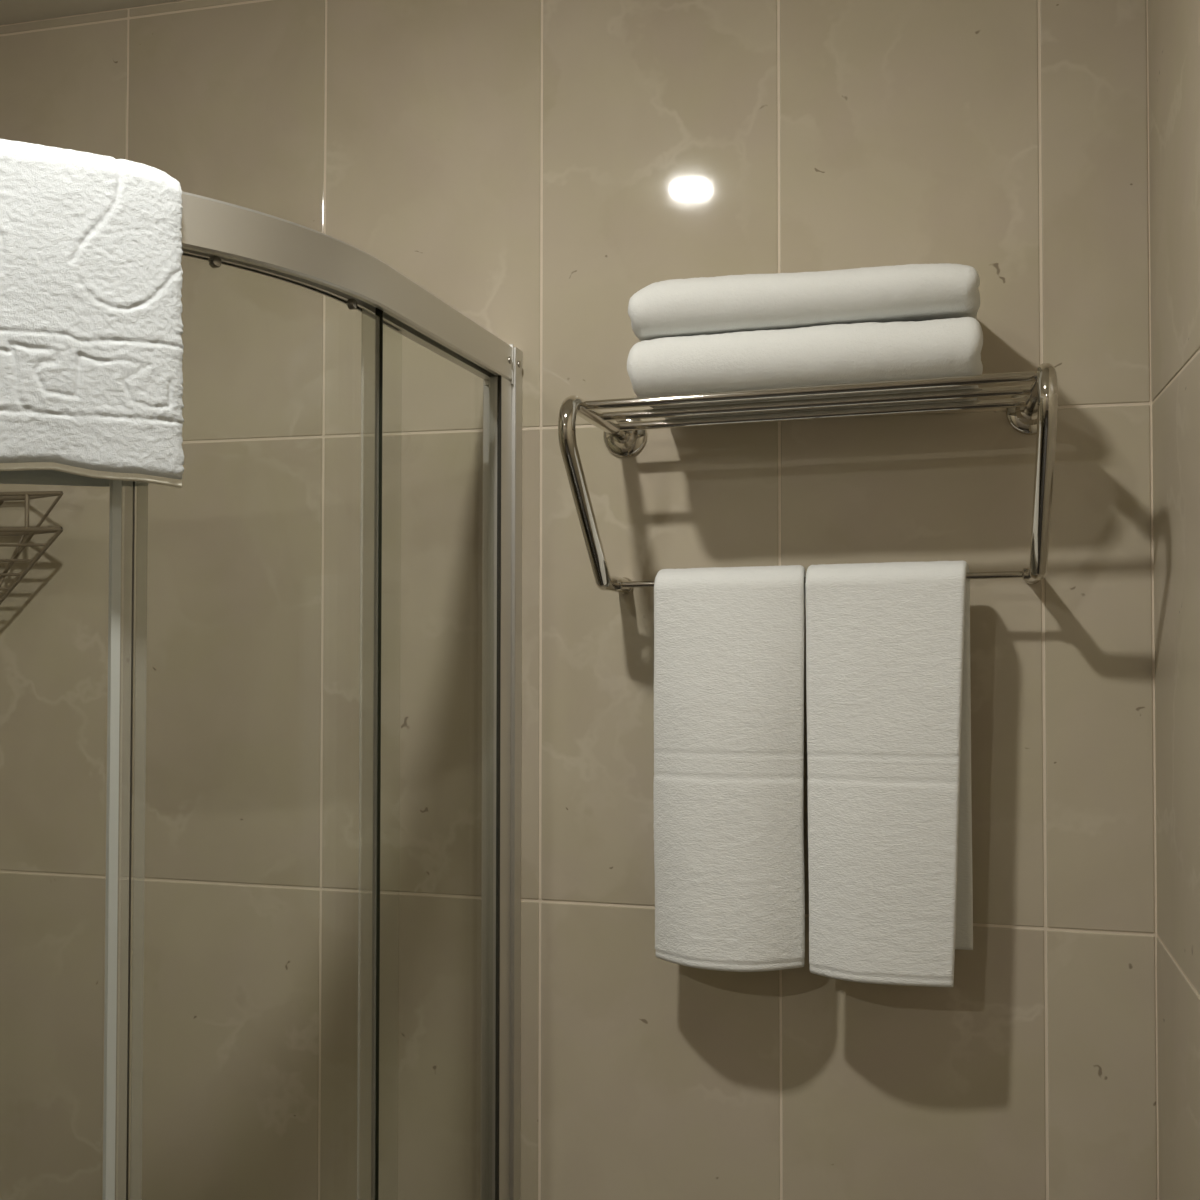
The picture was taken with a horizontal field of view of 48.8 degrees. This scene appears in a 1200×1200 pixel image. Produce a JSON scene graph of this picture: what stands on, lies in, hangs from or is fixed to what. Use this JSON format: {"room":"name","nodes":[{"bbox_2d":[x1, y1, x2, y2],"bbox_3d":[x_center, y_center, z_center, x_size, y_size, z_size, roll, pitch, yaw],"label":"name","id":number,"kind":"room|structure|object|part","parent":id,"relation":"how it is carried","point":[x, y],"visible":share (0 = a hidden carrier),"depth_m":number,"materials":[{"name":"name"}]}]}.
{"room":"bathroom","nodes":[
{"label":"bathroom","id":0,"kind":"room"},
{"bbox_2d":[0,0,180,24],"bbox_3d":[-0.596,-0.903,0.113,1.647,0.080,3.300,0,-1,15],"label":"ceiling","id":1,"kind":"structure","parent":0,"point":[11,11],"depth_m":1.83,"materials":[{"name":"paint"}]},
{"bbox_2d":[0,0,1158,1199],"bbox_3d":[-0.165,0.356,1.727,1.847,2.558,0.100,0,-1,15],"label":"wall","id":2,"kind":"structure","parent":0,"point":[533,167],"depth_m":1.66,"materials":[{"name":"tile"}]},
{"bbox_2d":[0,491,62,604],"bbox_3d":[-0.844,-0.057,1.833,0.267,0.187,0.059,0,-1,15],"label":"basket","id":3,"kind":"object","parent":2,"relation":"attached to","point":[21,495],"visible":1,"depth_m":1.79,"materials":[{"name":"silver metal"}]},
{"bbox_2d":[558,363,1057,593],"bbox_3d":[0.228,-0.129,1.444,0.534,0.234,0.270,0,-1,15],"label":"towel rack","id":4,"kind":"object","parent":2,"relation":"attached to","point":[1032,409],"visible":0.98,"depth_m":1.42,"materials":[{"name":"metal"}]},
{"bbox_3d":[-0.003,-0.114,1.504,0.018,0.205,0.269,0,-1,15],"label":"frame","id":5,"kind":"part","parent":4,"relation":"part of","materials":[{"name":"metal"}]},
{"bbox_2d":[653,565,805,971],"bbox_3d":[0.148,0.191,1.519,0.176,0.462,0.077,0,-1,15],"label":"hand towel","id":6,"kind":"object","parent":4,"relation":"hanging from","point":[728,784],"visible":1,"depth_m":1.48,"materials":[{"name":"white fabric"}]},
{"bbox_2d":[627,317,982,419],"bbox_3d":[0.231,-0.252,1.468,0.372,0.070,0.219,0,-1,15],"label":"folded towel","id":7,"kind":"object","parent":4,"relation":"on","point":[868,351],"visible":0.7,"depth_m":1.37,"materials":[{"name":"white fabric"}]},
{"bbox_2d":[628,263,979,340],"bbox_3d":[0.230,-0.316,1.470,0.370,0.064,0.210,0,-1,15],"label":"folded towel","id":8,"kind":"object","parent":7,"relation":"on","point":[908,292],"visible":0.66,"depth_m":1.38,"materials":[{"name":"white fabric"}]},
{"bbox_2d":[805,561,972,986],"bbox_3d":[0.322,0.188,1.473,0.179,0.462,0.077,0,-1,15],"label":"hand towel","id":9,"kind":"object","parent":4,"relation":"hanging from","point":[888,679],"visible":1,"depth_m":1.44,"materials":[{"name":"white fabric"}]},
{"bbox_3d":[0.460,-0.126,1.382,0.018,0.207,0.269,0,-1,15],"label":"frame","id":10,"kind":"part","parent":4,"relation":"part of","materials":[{"name":"metal"}]},
{"bbox_2d":[1148,0,1199,1199],"bbox_3d":[0.234,0.310,-0.187,0.101,2.558,3.401,0,-1,15],"label":"wall","id":11,"kind":"structure","parent":0,"point":[1173,25],"depth_m":1.33,"materials":[{"name":"tile"}]},
{"bbox_3d":[-0.599,1.569,0.053,1.647,0.050,3.300,0,-1,15],"label":"floor","id":12,"kind":"structure","parent":0,"visible":0},
{"bbox_2d":[103,191,521,1199],"bbox_3d":[-0.549,0.620,1.181,1.237,1.901,0.460,1,-2,-28],"label":"shower enclosure","id":13,"kind":"object","parent":12,"relation":"on","point":[217,232],"visible":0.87,"depth_m":1.51,"materials":[{"name":"silver metal"}]},
{"bbox_2d":[0,139,183,487],"bbox_3d":[-0.560,-0.219,1.007,0.470,0.259,0.132,0,-1,-10],"label":"towel","id":14,"kind":"object","parent":13,"relation":"hanging from","point":[91,326],"visible":1,"depth_m":1.01,"materials":[{"name":"white fabric"}]},
{"bbox_3d":[-0.279,0.621,1.196,0.039,1.812,0.350,-1,-2,29],"label":"sliding glass door","id":15,"kind":"part","parent":13,"relation":"part of","materials":[{"name":"clear glass"}]},
{"bbox_3d":[-0.558,-0.306,1.192,1.212,0.045,0.448,1,-2,-27],"label":"rail","id":16,"kind":"part","parent":13,"relation":"part of","materials":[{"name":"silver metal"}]},
{"bbox_3d":[-0.175,0.625,1.432,0.008,1.816,0.330,0,-1,15],"label":"fixed glass pane","id":17,"kind":"part","parent":13,"relation":"part of","materials":[{"name":"clear glass"}]}
]}

